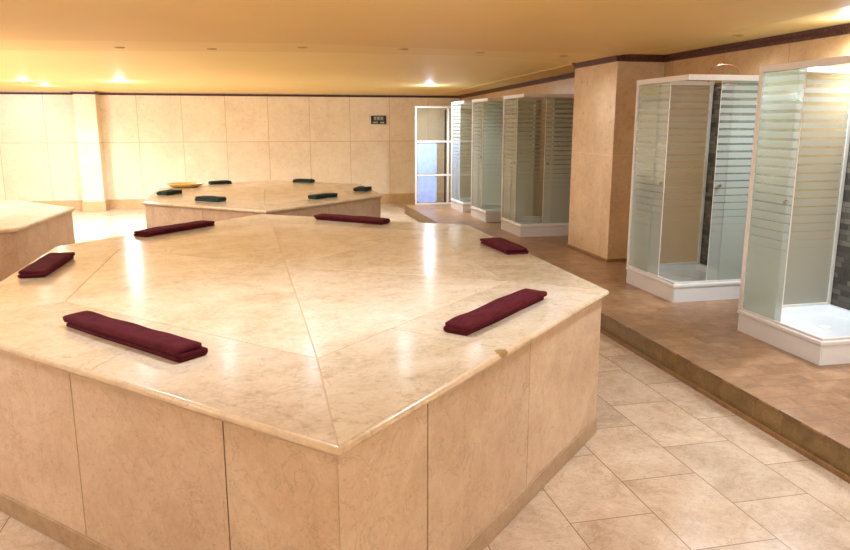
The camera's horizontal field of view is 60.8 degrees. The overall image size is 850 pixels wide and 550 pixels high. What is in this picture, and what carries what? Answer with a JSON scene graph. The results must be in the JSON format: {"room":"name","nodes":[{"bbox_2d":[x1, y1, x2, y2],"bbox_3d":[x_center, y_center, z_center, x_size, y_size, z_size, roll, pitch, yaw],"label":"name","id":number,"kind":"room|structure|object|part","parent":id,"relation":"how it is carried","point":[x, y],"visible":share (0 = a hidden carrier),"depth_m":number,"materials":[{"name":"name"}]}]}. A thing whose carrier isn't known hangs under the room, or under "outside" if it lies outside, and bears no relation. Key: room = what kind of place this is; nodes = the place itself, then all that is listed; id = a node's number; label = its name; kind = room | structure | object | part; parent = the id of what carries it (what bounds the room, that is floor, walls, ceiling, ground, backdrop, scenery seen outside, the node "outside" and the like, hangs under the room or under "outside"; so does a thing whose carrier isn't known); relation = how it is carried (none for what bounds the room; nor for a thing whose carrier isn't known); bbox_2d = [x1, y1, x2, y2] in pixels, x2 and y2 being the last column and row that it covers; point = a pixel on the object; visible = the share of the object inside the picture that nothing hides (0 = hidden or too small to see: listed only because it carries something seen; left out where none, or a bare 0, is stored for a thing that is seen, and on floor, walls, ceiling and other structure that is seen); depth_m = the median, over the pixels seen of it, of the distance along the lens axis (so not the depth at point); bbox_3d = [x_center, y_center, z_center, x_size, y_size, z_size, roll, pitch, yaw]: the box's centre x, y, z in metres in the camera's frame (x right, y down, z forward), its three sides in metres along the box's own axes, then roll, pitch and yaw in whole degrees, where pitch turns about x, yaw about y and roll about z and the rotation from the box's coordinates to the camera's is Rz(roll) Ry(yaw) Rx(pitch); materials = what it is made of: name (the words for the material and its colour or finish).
{"room":"spa","nodes":[
{"label":"spa","id":0,"kind":"room"},
{"bbox_2d":[73,91,107,201],"bbox_3d":[-6.678,-2.590,14.459,0.400,2.600,0.360,-3,12,-12],"label":"column","id":1,"kind":"structure","parent":0,"point":[86,106],"depth_m":14.32,"materials":[{"name":"stone"}]},
{"bbox_2d":[0,91,459,200],"bbox_3d":[-4.505,-2.797,15.208,11.180,2.700,0.200,-3,12,-12],"label":"wall","id":2,"kind":"structure","parent":0,"point":[150,142],"depth_m":15.12,"materials":[{"name":"tile"}]},
{"bbox_2d":[0,92,459,97],"bbox_3d":[-4.538,-3.669,14.710,10.980,0.042,0.390,-3,12,-12],"label":"trim","id":3,"kind":"structure","parent":2,"relation":"attached to","point":[37,93],"depth_m":14.95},
{"bbox_2d":[27,193,458,211],"bbox_3d":[-4.539,-1.506,15.164,10.980,0.190,0.380,-3,12,-12],"label":"baseboard","id":4,"kind":"structure","parent":2,"relation":"attached to","point":[387,198],"depth_m":14.96,"materials":[{"name":"stone"}]},
{"bbox_2d":[371,116,385,123],"bbox_3d":[-1.010,-3.377,15.764,0.330,0.180,0.037,-3,12,-12],"label":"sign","id":5,"kind":"object","parent":2,"relation":"attached to","point":[374,119],"visible":1,"depth_m":15.75,"materials":[{"name":"plastic"}]},
{"bbox_2d":[0,40,623,62],"bbox_3d":[-3.038,-2.194,6.934,10.440,0.016,1.650,-3,12,-12],"label":"ceiling","id":6,"kind":"structure","parent":0,"point":[59,45],"depth_m":7.09,"materials":[{"name":"paint"}]},
{"bbox_2d":[0,201,849,549],"bbox_3d":[-2.591,0.423,6.700,11.380,0.150,19.370,-3,12,-12],"label":"floor","id":7,"kind":"structure","parent":0,"point":[665,466],"depth_m":3.48,"materials":[{"name":"tile"}]},
{"bbox_2d":[0,200,74,281],"bbox_3d":[-5.241,-0.139,7.009,3.509,0.825,3.297,10,15,39],"label":"platform","id":8,"kind":"object","parent":7,"relation":"on","point":[28,230],"visible":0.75,"depth_m":6.91,"materials":[{"name":"beige stone"}]},
{"bbox_3d":[-5.239,-0.506,6.931,3.459,0.014,3.253,10,15,39],"label":"moulding","id":9,"kind":"part","parent":8,"relation":"part of","materials":[{"name":"stone"}]},
{"bbox_2d":[142,180,382,228],"bbox_3d":[-2.192,-0.718,9.800,3.288,0.825,3.449,7,14,32],"label":"platform","id":10,"kind":"object","parent":7,"relation":"on","point":[272,197],"visible":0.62,"depth_m":8.65,"materials":[{"name":"beige stone"}]},
{"bbox_2d":[156,189,181,194],"bbox_3d":[-3.297,-1.070,9.336,0.171,0.051,0.304,4,12,17],"label":"folded towel","id":11,"kind":"object","parent":10,"relation":"on","point":[169,191],"visible":1,"depth_m":9.25,"materials":[{"name":"green fabric"}]},
{"bbox_2d":[167,182,203,187],"bbox_3d":[-3.438,-1.289,10.385,0.524,0.055,0.445,-3,12,-12],"label":"basin","id":12,"kind":"object","parent":10,"relation":"on","point":[176,184],"visible":1,"depth_m":10.26,"materials":[{"name":"gold metal"}]},
{"bbox_2d":[195,196,225,201],"bbox_3d":[-2.517,-0.897,8.497,0.367,0.054,0.141,6,13,25],"label":"folded towel","id":13,"kind":"object","parent":10,"relation":"on","point":[197,198],"visible":1,"depth_m":8.43,"materials":[{"name":"green fabric"}]},
{"bbox_2d":[208,180,231,184],"bbox_3d":[-3.097,-1.403,10.944,0.321,0.051,0.146,-7,14,-30],"label":"folded towel","id":14,"kind":"object","parent":10,"relation":"on","point":[217,181],"visible":1,"depth_m":10.89,"materials":[{"name":"fabric"}]},
{"bbox_3d":[-2.192,-1.085,9.724,3.243,0.014,3.403,7,14,32],"label":"moulding","id":15,"kind":"part","parent":10,"relation":"part of","materials":[{"name":"stone"}]},
{"bbox_2d":[293,179,314,182],"bbox_3d":[-1.888,-1.473,11.283,0.314,0.050,0.146,3,12,16],"label":"folded towel","id":16,"kind":"object","parent":10,"relation":"on","point":[294,180],"visible":1,"depth_m":11.22,"materials":[{"name":"green fabric"}]},
{"bbox_2d":[308,193,337,198],"bbox_3d":[-1.250,-0.971,8.866,0.140,0.048,0.394,8,14,34],"label":"folded towel","id":17,"kind":"object","parent":10,"relation":"on","point":[322,195],"visible":1,"depth_m":8.79,"materials":[{"name":"green fabric"}]},
{"bbox_2d":[353,186,371,190],"bbox_3d":[-0.851,-1.177,9.851,0.194,0.052,0.270,2,12,11],"label":"folded towel","id":18,"kind":"object","parent":10,"relation":"on","point":[359,188],"visible":1,"depth_m":9.74,"materials":[{"name":"green fabric"}]},
{"bbox_2d":[0,214,608,549],"bbox_3d":[-0.834,0.303,4.880,4.058,0.825,4.198,7,14,31],"label":"platform","id":19,"kind":"object","parent":7,"relation":"on","point":[330,404],"visible":0.91,"depth_m":2.91,"materials":[{"name":"beige stone"}]},
{"bbox_2d":[17,252,74,277],"bbox_3d":[-2.353,-0.070,4.523,0.163,0.048,0.665,-3,12,-12],"label":"folded towel","id":20,"kind":"object","parent":19,"relation":"on","point":[47,264],"visible":1,"depth_m":4.40,"materials":[{"name":"red fabric"}]},
{"bbox_2d":[62,310,207,362],"bbox_3d":[-1.220,0.240,3.003,0.847,0.057,0.145,9,14,36],"label":"folded towel","id":21,"kind":"object","parent":19,"relation":"on","point":[169,346],"visible":1,"depth_m":2.91,"materials":[{"name":"red fabric"}]},
{"bbox_2d":[133,220,214,236],"bbox_3d":[-2.100,-0.399,6.112,0.160,0.047,0.778,6,13,26],"label":"folded towel","id":22,"kind":"object","parent":19,"relation":"on","point":[159,230],"visible":1,"depth_m":6.02,"materials":[{"name":"red fabric"}]},
{"bbox_3d":[-0.870,-0.035,4.658,3.270,0.014,5.497,-3,12,-12],"label":"moulding","id":23,"kind":"part","parent":19,"relation":"part of","materials":[{"name":"stone"}]},
{"bbox_2d":[314,214,389,224],"bbox_3d":[-0.680,-0.522,6.706,0.768,0.046,0.163,7,14,30],"label":"folded towel","id":24,"kind":"object","parent":19,"relation":"on","point":[332,217],"visible":1,"depth_m":6.63,"materials":[{"name":"red fabric"}]},
{"bbox_2d":[443,288,546,335],"bbox_3d":[0.349,0.159,3.401,0.140,0.054,0.795,8,14,32],"label":"folded towel","id":25,"kind":"object","parent":19,"relation":"on","point":[465,324],"visible":1,"depth_m":3.28,"materials":[{"name":"red fabric"}]},
{"bbox_2d":[480,237,528,254],"bbox_3d":[0.565,-0.216,5.234,0.173,0.046,0.531,-3,12,-16],"label":"folded towel","id":26,"kind":"object","parent":19,"relation":"on","point":[503,245],"visible":1,"depth_m":5.13,"materials":[{"name":"red fabric"}]},
{"bbox_2d":[405,212,849,483],"bbox_3d":[1.413,0.410,6.323,0.017,0.028,16.500,-3,12,-12],"label":"trim","id":27,"kind":"structure","parent":7,"relation":"on","point":[750,420],"depth_m":4.31,"materials":[{"name":"stone"}]},
{"bbox_2d":[0,0,849,53],"bbox_3d":[-1.927,-1.184,2.086,10.440,0.026,10.500,-3,12,-12],"label":"ceiling","id":28,"kind":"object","parent":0,"point":[556,26],"visible":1,"depth_m":5.17,"materials":[{"name":"beige paint"}]},
{"bbox_2d":[0,6,849,95],"bbox_3d":[-2.547,-2.022,5.994,11.180,0.251,18.770,-3,12,-12],"label":"ceiling","id":29,"kind":"structure","parent":0,"point":[20,70],"depth_m":9.80,"materials":[{"name":"paint"}]},
{"bbox_2d":[568,61,664,258],"bbox_3d":[2.237,-1.462,8.614,0.570,2.435,1.100,-3,12,-12],"label":"column","id":30,"kind":"structure","parent":0,"point":[604,94],"depth_m":8.22,"materials":[{"name":"stone"}]},
{"bbox_2d":[567,244,652,261],"bbox_3d":[2.231,-0.287,8.857,0.582,0.035,1.124,-3,12,-12],"label":"baseboard","id":31,"kind":"structure","parent":30,"relation":"attached to","point":[568,245],"depth_m":8.36,"materials":[{"name":"stone"}]},
{"bbox_2d":[405,204,849,450],"bbox_3d":[2.226,0.232,6.472,1.660,0.012,16.500,-3,12,-12],"label":"floor","id":32,"kind":"structure","parent":0,"point":[705,334],"depth_m":5.29,"materials":[{"name":"tile"}]},
{"bbox_2d":[415,106,488,204],"bbox_3d":[0.522,-2.326,14.134,1.467,1.885,0.040,-3,12,-12],"label":"glass wall","id":33,"kind":"structure","parent":32,"relation":"on","point":[425,151],"depth_m":14.09,"materials":[{"name":"white metal"}]},
{"bbox_3d":[0.040,-2.253,14.027,0.385,0.585,0.006,-3,12,-12],"label":"blue pane","id":34,"kind":"part","parent":33,"relation":"part of","materials":[{"name":"glass"}]},
{"bbox_3d":[0.040,-1.670,14.148,0.385,0.505,0.006,-3,12,-12],"label":"blue pane","id":35,"kind":"part","parent":33,"relation":"part of","materials":[{"name":"blue glass"}]},
{"bbox_2d":[450,101,507,211],"bbox_3d":[0.968,-2.172,13.242,0.822,1.945,0.884,-3,12,-12],"label":"cabin","id":36,"kind":"object","parent":32,"relation":"on","point":[463,204],"visible":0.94,"depth_m":13.26,"materials":[{"name":"clear glass"}]},
{"bbox_3d":[0.506,-2.319,13.543,0.031,1.780,0.036,-3,12,-12],"label":"post","id":37,"kind":"part","parent":36,"relation":"part of","materials":[{"name":"white metal"}]},
{"bbox_3d":[0.596,-3.086,12.973,0.034,0.045,0.866,-3,12,-12],"label":"header rail","id":38,"kind":"part","parent":36,"relation":"part of","materials":[{"name":"white metal"}]},
{"bbox_3d":[0.898,-3.188,13.454,0.770,0.038,0.030,-3,12,-12],"label":"header rail","id":39,"kind":"part","parent":36,"relation":"part of","materials":[{"name":"white metal"}]},
{"bbox_2d":[450,198,505,211],"bbox_3d":[0.972,-1.302,13.429,0.812,0.165,0.874,-3,12,-12],"label":"tray","id":40,"kind":"object","parent":36,"relation":"on","point":[462,204],"depth_m":13.19,"materials":[{"name":"white ceramic"}]},
{"bbox_3d":[1.061,-1.308,13.015,0.744,0.016,0.018,-3,12,-12],"label":"rail","id":41,"kind":"part","parent":36,"relation":"part of","materials":[{"name":"white metal"}]},
{"bbox_3d":[1.080,-3.022,12.662,0.770,0.045,0.034,-3,12,-12],"label":"header rail","id":42,"kind":"part","parent":36,"relation":"part of","materials":[{"name":"white metal"}]},
{"bbox_3d":[1.256,-2.353,13.713,0.030,1.779,0.026,-3,12,-12],"label":"post","id":43,"kind":"part","parent":36,"relation":"part of","materials":[{"name":"white metal"}]},
{"bbox_3d":[1.439,-2.188,12.915,0.030,1.779,0.026,-3,12,-12],"label":"post","id":44,"kind":"part","parent":36,"relation":"part of","materials":[{"name":"white metal"}]},
{"bbox_2d":[470,98,535,221],"bbox_3d":[1.266,-1.903,11.943,0.822,1.945,0.884,-3,12,-12],"label":"cabin","id":45,"kind":"object","parent":32,"relation":"on","point":[486,213],"visible":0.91,"depth_m":11.81,"materials":[{"name":"clear glass"}]},
{"bbox_3d":[0.804,-2.049,12.244,0.031,1.780,0.036,-3,12,-12],"label":"post","id":46,"kind":"part","parent":45,"relation":"part of","materials":[{"name":"white metal"}]},
{"bbox_3d":[0.894,-2.817,11.673,0.034,0.045,0.866,-3,12,-12],"label":"header rail","id":47,"kind":"part","parent":45,"relation":"part of","materials":[{"name":"white metal"}]},
{"bbox_3d":[1.180,-1.203,12.508,0.738,0.016,0.020,-3,12,-12],"label":"rail","id":48,"kind":"part","parent":45,"relation":"part of","materials":[{"name":"white metal"}]},
{"bbox_3d":[1.196,-2.918,12.155,0.770,0.038,0.030,-3,12,-12],"label":"header rail","id":49,"kind":"part","parent":45,"relation":"part of","materials":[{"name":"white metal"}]},
{"bbox_2d":[470,205,532,221],"bbox_3d":[1.270,-1.032,12.130,0.812,0.165,0.874,-3,12,-12],"label":"tray","id":50,"kind":"object","parent":45,"relation":"on","point":[486,213],"depth_m":11.78,"materials":[{"name":"white ceramic"}]},
{"bbox_3d":[1.359,-1.039,11.715,0.744,0.016,0.018,-3,12,-12],"label":"rail","id":51,"kind":"part","parent":45,"relation":"part of","materials":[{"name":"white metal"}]},
{"bbox_3d":[1.377,-2.752,11.362,0.770,0.045,0.034,-3,12,-12],"label":"header rail","id":52,"kind":"part","parent":45,"relation":"part of","materials":[{"name":"white metal"}]},
{"bbox_3d":[1.554,-2.084,12.414,0.030,1.779,0.026,-3,12,-12],"label":"post","id":53,"kind":"part","parent":45,"relation":"part of","materials":[{"name":"white metal"}]},
{"bbox_3d":[1.737,-1.918,11.616,0.030,1.779,0.026,-3,12,-12],"label":"post","id":54,"kind":"part","parent":45,"relation":"part of","materials":[{"name":"white metal"}]},
{"bbox_2d":[500,94,573,236],"bbox_3d":[1.621,-1.581,10.395,0.822,1.945,0.884,-3,12,-12],"label":"cabin","id":55,"kind":"object","parent":32,"relation":"on","point":[521,226],"visible":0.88,"depth_m":10.40,"materials":[{"name":"clear glass"}]},
{"bbox_3d":[1.159,-1.728,10.696,0.031,1.780,0.036,-3,12,-12],"label":"post","id":56,"kind":"part","parent":55,"relation":"part of","materials":[{"name":"white metal"}]},
{"bbox_3d":[1.249,-2.496,10.126,0.034,0.045,0.866,-3,12,-12],"label":"header rail","id":57,"kind":"part","parent":55,"relation":"part of","materials":[{"name":"white metal"}]},
{"bbox_3d":[1.535,-0.882,10.960,0.738,0.016,0.020,-3,12,-12],"label":"rail","id":58,"kind":"part","parent":55,"relation":"part of","materials":[{"name":"white metal"}]},
{"bbox_3d":[1.550,-2.597,10.607,0.770,0.038,0.030,-3,12,-12],"label":"header rail","id":59,"kind":"part","parent":55,"relation":"part of","materials":[{"name":"white metal"}]},
{"bbox_2d":[500,217,568,236],"bbox_3d":[1.625,-0.711,10.582,0.812,0.165,0.874,-3,12,-12],"label":"tray","id":60,"kind":"object","parent":55,"relation":"on","point":[519,226],"depth_m":10.22,"materials":[{"name":"white ceramic"}]},
{"bbox_3d":[1.713,-0.718,10.168,0.744,0.016,0.018,-3,12,-12],"label":"rail","id":61,"kind":"part","parent":55,"relation":"part of","materials":[{"name":"white metal"}]},
{"bbox_3d":[1.732,-2.431,9.814,0.770,0.045,0.034,-3,12,-12],"label":"header rail","id":62,"kind":"part","parent":55,"relation":"part of","materials":[{"name":"white metal"}]},
{"bbox_3d":[1.909,-1.763,10.866,0.030,1.779,0.026,-3,12,-12],"label":"post","id":63,"kind":"part","parent":55,"relation":"part of","materials":[{"name":"white metal"}]},
{"bbox_2d":[405,206,849,475],"bbox_3d":[2.227,0.311,6.497,1.655,0.153,16.515,-3,12,-12],"label":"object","id":64,"kind":"structure","parent":32,"relation":"attached to","point":[837,456],"depth_m":4.34,"materials":[{"name":"stone"}]},
{"bbox_2d":[626,64,772,302],"bbox_3d":[2.474,-0.861,6.663,0.822,2.050,0.884,-3,12,-12],"label":"cabin","id":65,"kind":"object","parent":32,"relation":"on","point":[677,281],"visible":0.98,"depth_m":6.61,"materials":[{"name":"clear glass"}]},
{"bbox_3d":[2.012,-0.956,6.975,0.031,1.780,0.036,-3,12,-12],"label":"post","id":66,"kind":"part","parent":65,"relation":"part of","materials":[{"name":"white metal"}]},
{"bbox_3d":[2.106,-0.008,6.747,0.020,0.016,0.818,-3,12,-12],"label":"rail","id":67,"kind":"part","parent":65,"relation":"part of","materials":[{"name":"white metal"}]},
{"bbox_3d":[2.388,-0.110,7.239,0.738,0.016,0.020,-3,12,-12],"label":"rail","id":68,"kind":"part","parent":65,"relation":"part of","materials":[{"name":"white metal"}]},
{"bbox_3d":[2.102,-1.724,6.404,0.034,0.045,0.866,-3,12,-12],"label":"header rail","id":69,"kind":"part","parent":65,"relation":"part of","materials":[{"name":"white metal"}]},
{"bbox_3d":[2.404,-1.825,6.886,0.770,0.038,0.030,-3,12,-12],"label":"header rail","id":70,"kind":"part","parent":65,"relation":"part of","materials":[{"name":"white metal"}]},
{"bbox_2d":[626,263,753,302],"bbox_3d":[2.478,0.060,6.861,0.812,0.165,0.874,-3,12,-12],"label":"tray","id":71,"kind":"object","parent":65,"relation":"on","point":[675,282],"depth_m":6.65,"materials":[{"name":"white ceramic"}]},
{"bbox_3d":[2.762,-0.991,7.145,0.030,1.779,0.026,-3,12,-12],"label":"post","id":72,"kind":"part","parent":65,"relation":"part of","materials":[{"name":"white metal"}]},
{"bbox_3d":[2.566,0.054,6.446,0.744,0.016,0.018,-3,12,-12],"label":"rail","id":73,"kind":"part","parent":65,"relation":"part of","materials":[{"name":"white metal"}]},
{"bbox_2d":[725,189,739,195],"bbox_3d":[2.847,-0.767,6.701,0.058,0.050,0.150,-3,12,-12],"label":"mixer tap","id":74,"kind":"object","parent":65,"relation":"on","point":[728,191],"depth_m":6.66,"materials":[{"name":"silver metal"}]},
{"bbox_3d":[2.585,-1.659,6.093,0.770,0.045,0.034,-3,12,-12],"label":"header rail","id":75,"kind":"part","parent":65,"relation":"part of","materials":[{"name":"white metal"}]},
{"bbox_3d":[2.945,-0.826,6.346,0.030,1.779,0.026,-3,12,-12],"label":"post","id":76,"kind":"part","parent":65,"relation":"part of","materials":[{"name":"white metal"}]},
{"bbox_2d":[737,55,849,365],"bbox_3d":[2.857,-0.463,5.002,0.822,1.945,0.884,-3,12,-12],"label":"cabin","id":77,"kind":"object","parent":32,"relation":"on","point":[818,333],"visible":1,"depth_m":5.23,"materials":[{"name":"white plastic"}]},
{"bbox_3d":[2.395,-0.610,5.303,0.031,1.780,0.036,-3,12,-12],"label":"post","id":78,"kind":"part","parent":77,"relation":"part of","materials":[{"name":"white metal"}]},
{"bbox_3d":[2.489,0.339,5.075,0.020,0.016,0.818,-3,12,-12],"label":"rail","id":79,"kind":"part","parent":77,"relation":"part of","materials":[{"name":"white metal"}]},
{"bbox_3d":[2.771,0.236,5.567,0.738,0.016,0.020,-3,12,-12],"label":"rail","id":80,"kind":"part","parent":77,"relation":"part of","materials":[{"name":"white metal"}]},
{"bbox_2d":[737,304,849,365],"bbox_3d":[2.861,0.407,5.189,0.812,0.165,0.874,-3,12,-12],"label":"tray","id":81,"kind":"object","parent":77,"relation":"on","point":[819,334],"depth_m":5.17,"materials":[{"name":"white ceramic"}]},
{"bbox_3d":[2.485,-1.377,4.732,0.034,0.045,0.866,-3,12,-12],"label":"header rail","id":82,"kind":"part","parent":77,"relation":"part of","materials":[{"name":"white metal"}]},
{"bbox_3d":[2.787,-1.479,5.214,0.770,0.038,0.030,-3,12,-12],"label":"header rail","id":83,"kind":"part","parent":77,"relation":"part of","materials":[{"name":"white metal"}]},
{"bbox_3d":[3.145,-0.644,5.473,0.030,1.779,0.026,-3,12,-12],"label":"post","id":84,"kind":"part","parent":77,"relation":"part of","materials":[{"name":"white metal"}]},
{"bbox_3d":[2.950,0.401,4.774,0.744,0.016,0.018,-3,12,-12],"label":"rail","id":85,"kind":"part","parent":77,"relation":"part of","materials":[{"name":"white metal"}]},
{"bbox_2d":[459,34,849,304],"bbox_3d":[2.907,-1.181,7.419,0.200,2.700,18.570,-3,12,-12],"label":"wall","id":86,"kind":"structure","parent":0,"point":[826,98],"depth_m":6.35,"materials":[{"name":"stone"}]},
{"bbox_2d":[491,97,573,221],"bbox_3d":[1.737,-1.888,11.923,0.088,1.925,3.840,-3,12,-12],"label":"wall","id":87,"kind":"structure","parent":86,"relation":"attached to","point":[523,171],"depth_m":11.77,"materials":[{"name":"glass"}]},
{"bbox_2d":[459,23,849,98],"bbox_3d":[2.517,-2.150,7.128,0.600,0.180,18.570,-3,12,-12],"label":"trim","id":88,"kind":"structure","parent":86,"relation":"attached to","point":[842,29],"depth_m":7.25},
{"bbox_2d":[700,78,849,309],"bbox_3d":[3.108,-0.648,5.942,0.088,1.925,2.610,-3,12,-12],"label":"wall","id":89,"kind":"structure","parent":86,"relation":"attached to","point":[729,212],"depth_m":6.64,"materials":[{"name":"stone"}]}
]}

